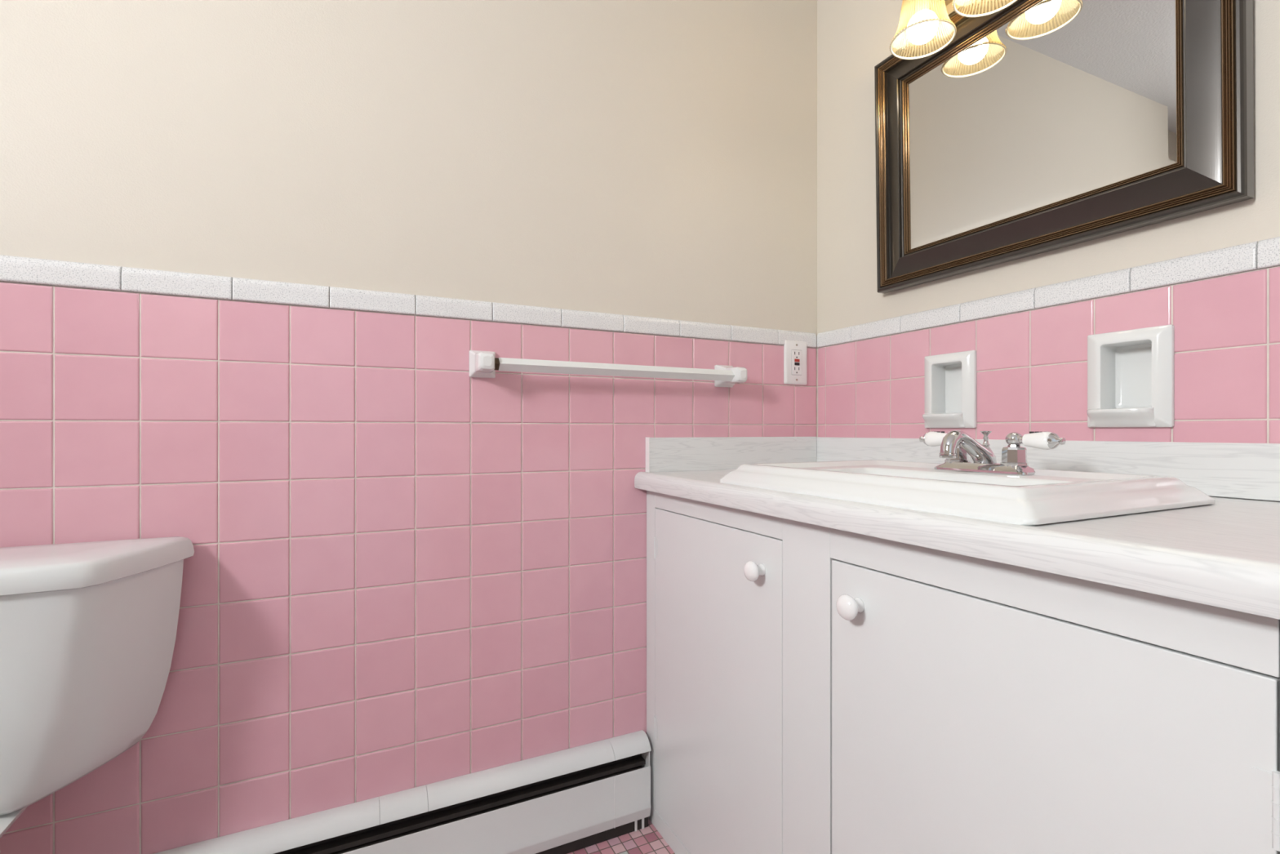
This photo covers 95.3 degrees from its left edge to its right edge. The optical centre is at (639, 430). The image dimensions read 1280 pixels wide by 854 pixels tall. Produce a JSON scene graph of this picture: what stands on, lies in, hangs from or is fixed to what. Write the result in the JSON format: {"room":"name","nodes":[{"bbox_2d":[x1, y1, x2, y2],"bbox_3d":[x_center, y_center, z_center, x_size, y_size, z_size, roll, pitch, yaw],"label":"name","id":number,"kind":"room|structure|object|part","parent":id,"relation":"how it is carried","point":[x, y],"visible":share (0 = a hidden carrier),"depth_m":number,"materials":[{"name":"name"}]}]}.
{"room":"bathroom","nodes":[
{"label":"bathroom","id":0,"kind":"room"},
{"bbox_2d":[0,0,817,853],"bbox_3d":[-0.627,-0.200,1.134,2.650,2.280,0.100,0,0,-26],"label":"wall","id":1,"kind":"structure","parent":0,"point":[406,569],"depth_m":1.14,"materials":[{"name":"pink tile"}]},
{"bbox_2d":[152,729,651,853],"bbox_3d":[-0.830,0.816,0.952,1.885,0.209,0.046,0,0,-26],"label":"baseboard heater","id":2,"kind":"object","parent":1,"relation":"attached to","point":[571,799],"visible":1,"depth_m":1.20,"materials":[{"name":"white paint"}]},
{"bbox_3d":[-0.840,0.817,0.972,1.885,0.198,0.002,0,0,-26],"label":"plate","id":3,"kind":"part","parent":2,"relation":"part of","materials":[{"name":"white metal"}]},
{"bbox_3d":[-0.863,0.835,0.916,1.793,0.118,0.008,0,0,-26],"label":"panel","id":4,"kind":"part","parent":2,"relation":"part of","materials":[{"name":"white paint"}]},
{"bbox_3d":[-0.017,0.835,1.331,0.090,0.118,0.008,0,0,-26],"label":"panel","id":5,"kind":"part","parent":2,"relation":"part of","materials":[{"name":"white paint"}]},
{"bbox_3d":[0.013,0.816,1.368,0.002,0.149,0.038,0,0,-26],"label":"plate","id":6,"kind":"part","parent":2,"relation":"part of","materials":[{"name":"white paint"}]},
{"bbox_2d":[0,254,816,347],"bbox_3d":[-0.607,-0.252,1.088,2.444,0.041,0.008,0,0,-26],"label":"trim","id":7,"kind":"structure","parent":1,"relation":"attached to","point":[12,268],"depth_m":1.11,"materials":[{"name":"white tile"}]},
{"bbox_2d":[469,350,746,387],"bbox_3d":[-0.042,-0.139,1.320,0.660,0.056,0.081,0,0,-26],"label":"towel bar","id":8,"kind":"object","parent":1,"relation":"attached to","point":[484,364],"visible":1,"depth_m":1.27,"materials":[{"name":"white ceramic"}]},
{"bbox_3d":[-0.314,-0.139,1.186,0.054,0.056,0.081,0,0,-26],"label":"wall post","id":9,"kind":"part","parent":8,"relation":"part of","materials":[{"name":"white ceramic"}]},
{"bbox_2d":[494,357,499,369],"bbox_3d":[-0.293,-0.135,1.180,0.014,0.024,0.024,0,0,-26],"label":"socket","id":10,"kind":"object","parent":8,"relation":"attached to","point":[496,360],"depth_m":1.18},
{"bbox_3d":[0.230,-0.139,1.454,0.054,0.056,0.081,0,0,-26],"label":"wall post","id":11,"kind":"part","parent":8,"relation":"part of","materials":[{"name":"white ceramic"}]},
{"bbox_2d":[783,339,807,385],"bbox_3d":[0.426,-0.186,1.589,0.079,0.120,0.009,0,0,-26],"label":"wall outlet","id":12,"kind":"object","parent":1,"relation":"attached to","point":[795,353],"visible":1,"depth_m":1.58,"materials":[{"name":"white plastic"}]},
{"bbox_2d":[791,349,801,375],"bbox_3d":[0.427,-0.186,1.588,0.035,0.069,0.002,0,0,-26],"label":"receptacle","id":13,"kind":"object","parent":12,"relation":"attached to","point":[796,353],"depth_m":1.59,"materials":[{"name":"white plastic"}]},
{"bbox_2d":[566,818,675,853],"bbox_3d":[-0.118,0.950,0.075,2.670,0.060,2.450,0,0,-26],"label":"floor","id":14,"kind":"structure","parent":0,"point":[647,840],"depth_m":1.29,"materials":[{"name":"pink tile"}]},
{"bbox_2d":[0,536,194,851],"bbox_3d":[-0.829,0.547,0.571,0.499,0.745,0.712,0,0,-26],"label":"toilet","id":15,"kind":"object","parent":14,"relation":"on","point":[88,630],"visible":1,"depth_m":0.81,"materials":[{"name":"white ceramic"}]},
{"bbox_3d":[-0.809,0.717,0.529,0.354,0.406,0.595,0,0,-26],"label":"bowl","id":16,"kind":"part","parent":15,"relation":"part of","materials":[{"name":"white ceramic"}]},
{"bbox_3d":[-0.942,0.195,0.801,0.499,0.039,0.198,0,0,-26],"label":"tank lid","id":17,"kind":"part","parent":15,"relation":"part of","materials":[{"name":"white ceramic"}]},
{"bbox_2d":[646,490,1279,853],"bbox_3d":[0.492,0.522,0.989,0.564,0.795,1.144,0,0,-26],"label":"vanity cabinet","id":18,"kind":"object","parent":14,"relation":"on","point":[811,688],"visible":0.96,"depth_m":0.70,"materials":[{"name":"white paint"}]},
{"bbox_3d":[0.141,0.529,1.155,0.018,0.698,0.446,0,0,-26],"label":"door","id":19,"kind":"part","parent":18,"relation":"part of","materials":[{"name":"white paint"}]},
{"bbox_3d":[0.194,0.238,0.991,0.032,0.034,0.034,0,0,-26],"label":"knob","id":20,"kind":"part","parent":18,"relation":"part of","materials":[{"name":"white ceramic"}]},
{"bbox_3d":[0.288,0.241,0.799,0.032,0.034,0.034,0,0,-26],"label":"knob","id":21,"kind":"part","parent":18,"relation":"part of","materials":[{"name":"white ceramic"}]},
{"bbox_2d":[634,469,1279,619],"bbox_3d":[0.494,0.117,0.983,0.562,0.039,1.156,0,0,-26],"label":"countertop","id":22,"kind":"structure","parent":18,"relation":"on","point":[1225,553],"depth_m":0.59,"materials":[{"name":"white laminate"}]},
{"bbox_2d":[645,436,816,472],"bbox_3d":[0.249,0.057,1.497,0.518,0.083,0.019,0,0,-26],"label":"side splash","id":23,"kind":"object","parent":22,"relation":"on","point":[704,453],"visible":0.89,"depth_m":1.47,"materials":[{"name":"white laminate"}]},
{"bbox_2d":[720,459,1214,525],"bbox_3d":[0.459,0.131,0.944,0.412,0.138,0.574,0,0,-26],"label":"sink","id":24,"kind":"object","parent":22,"relation":"in","point":[1046,496],"visible":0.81,"depth_m":0.75,"materials":[{"name":"white ceramic"}]},
{"bbox_2d":[919,430,1066,475],"bbox_3d":[0.561,0.035,0.994,0.135,0.072,0.255,0,0,-26],"label":"faucet","id":25,"kind":"object","parent":24,"relation":"on","point":[956,446],"visible":1,"depth_m":0.97,"materials":[{"name":"silver metal"}]},
{"bbox_3d":[0.558,0.016,1.092,0.029,0.029,0.043,0,0,-26],"label":"lever handle","id":26,"kind":"part","parent":25,"relation":"part of","materials":[{"name":"white ceramic"}]},
{"bbox_3d":[0.558,0.033,0.992,0.126,0.067,0.034,0,0,-26],"label":"spout","id":27,"kind":"part","parent":25,"relation":"part of","materials":[{"name":"silver metal"}]},
{"bbox_3d":[0.598,0.063,1.011,0.054,0.016,0.166,0,0,-26],"label":"plate","id":28,"kind":"part","parent":25,"relation":"part of","materials":[{"name":"silver metal"}]},
{"bbox_3d":[0.601,0.029,1.013,0.033,0.057,0.033,0,0,-26],"label":"lift rod","id":29,"kind":"part","parent":25,"relation":"part of","materials":[{"name":"silver metal"}]},
{"bbox_3d":[0.637,0.016,0.931,0.029,0.029,0.043,0,0,-26],"label":"lever handle","id":30,"kind":"part","parent":25,"relation":"part of","materials":[{"name":"white ceramic"}]},
{"bbox_3d":[0.389,0.533,0.651,0.018,0.689,0.458,0,0,-26],"label":"door","id":31,"kind":"part","parent":18,"relation":"part of","materials":[{"name":"white paint"}]},
{"bbox_2d":[817,0,1279,497],"bbox_3d":[1.036,-0.200,0.641,0.100,2.280,2.450,0,0,-26],"label":"wall","id":32,"kind":"structure","parent":0,"point":[1032,365],"depth_m":1.12,"materials":[{"name":"pink tile"}]},
{"bbox_2d":[922,350,976,427],"bbox_3d":[0.674,-0.086,1.265,0.069,0.162,0.118,0,0,-26],"label":"soap dish","id":33,"kind":"object","parent":32,"relation":"attached to","point":[950,379],"visible":0.98,"depth_m":1.28,"materials":[{"name":"white ceramic"}]},
{"bbox_2d":[889,0,1017,59],"bbox_3d":[0.668,-0.920,1.089,0.170,0.230,0.478,0,0,-26],"label":"vanity light","id":34,"kind":"object","parent":32,"relation":"attached to","point":[922,26],"visible":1,"depth_m":1.20,"materials":[{"name":"yellow glass"}]},
{"bbox_3d":[0.585,-0.834,1.209,0.060,0.056,0.060,0,0,-26],"label":"bulb","id":35,"kind":"part","parent":34,"relation":"part of","materials":[{"name":"white glass"}]},
{"bbox_3d":[0.585,-0.872,1.209,0.126,0.130,0.126,0,0,-26],"label":"lamp shade","id":36,"kind":"part","parent":34,"relation":"part of","materials":[{"name":"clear glass"}]},
{"bbox_3d":[0.733,-0.983,1.121,0.027,0.105,0.478,0,0,-26],"label":"plate","id":37,"kind":"part","parent":34,"relation":"part of","materials":[{"name":"brown metal"}]},
{"bbox_3d":[0.649,-0.872,1.079,0.126,0.130,0.126,0,0,-26],"label":"lamp shade","id":38,"kind":"part","parent":34,"relation":"part of","materials":[{"name":"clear glass"}]},
{"bbox_2d":[816,436,1279,501],"bbox_3d":[0.742,0.058,1.105,0.018,0.079,1.156,0,0,-26],"label":"backsplash","id":39,"kind":"structure","parent":32,"relation":"attached to","point":[1223,469],"depth_m":0.94,"materials":[{"name":"white laminate"}]},
{"bbox_2d":[817,236,1279,347],"bbox_3d":[0.991,-0.252,0.618,0.008,0.041,2.247,0,0,-26],"label":"trim","id":40,"kind":"structure","parent":32,"relation":"attached to","point":[1263,254],"depth_m":1.03,"materials":[{"name":"white tile"}]},
{"bbox_2d":[874,0,1253,293],"bbox_3d":[0.721,-0.604,1.118,0.042,0.543,0.648,0,0,-26],"label":"wall mirror","id":41,"kind":"object","parent":32,"relation":"attached to","point":[1042,126],"visible":1,"depth_m":1.06,"materials":[{"name":"brown metal"}]},
{"bbox_2d":[908,0,1176,248],"bbox_3d":[0.724,-0.604,1.120,0.007,0.378,0.483,0,0,-26],"label":"mirror glass","id":42,"kind":"object","parent":41,"relation":"attached to","point":[1050,104],"depth_m":1.08,"materials":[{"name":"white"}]},
{"bbox_2d":[1086,324,1174,427],"bbox_3d":[0.817,-0.086,0.973,0.069,0.162,0.118,0,0,-26],"label":"soap dish","id":43,"kind":"object","parent":32,"relation":"attached to","point":[1131,373],"visible":1,"depth_m":0.98,"materials":[{"name":"white ceramic"}]}
]}

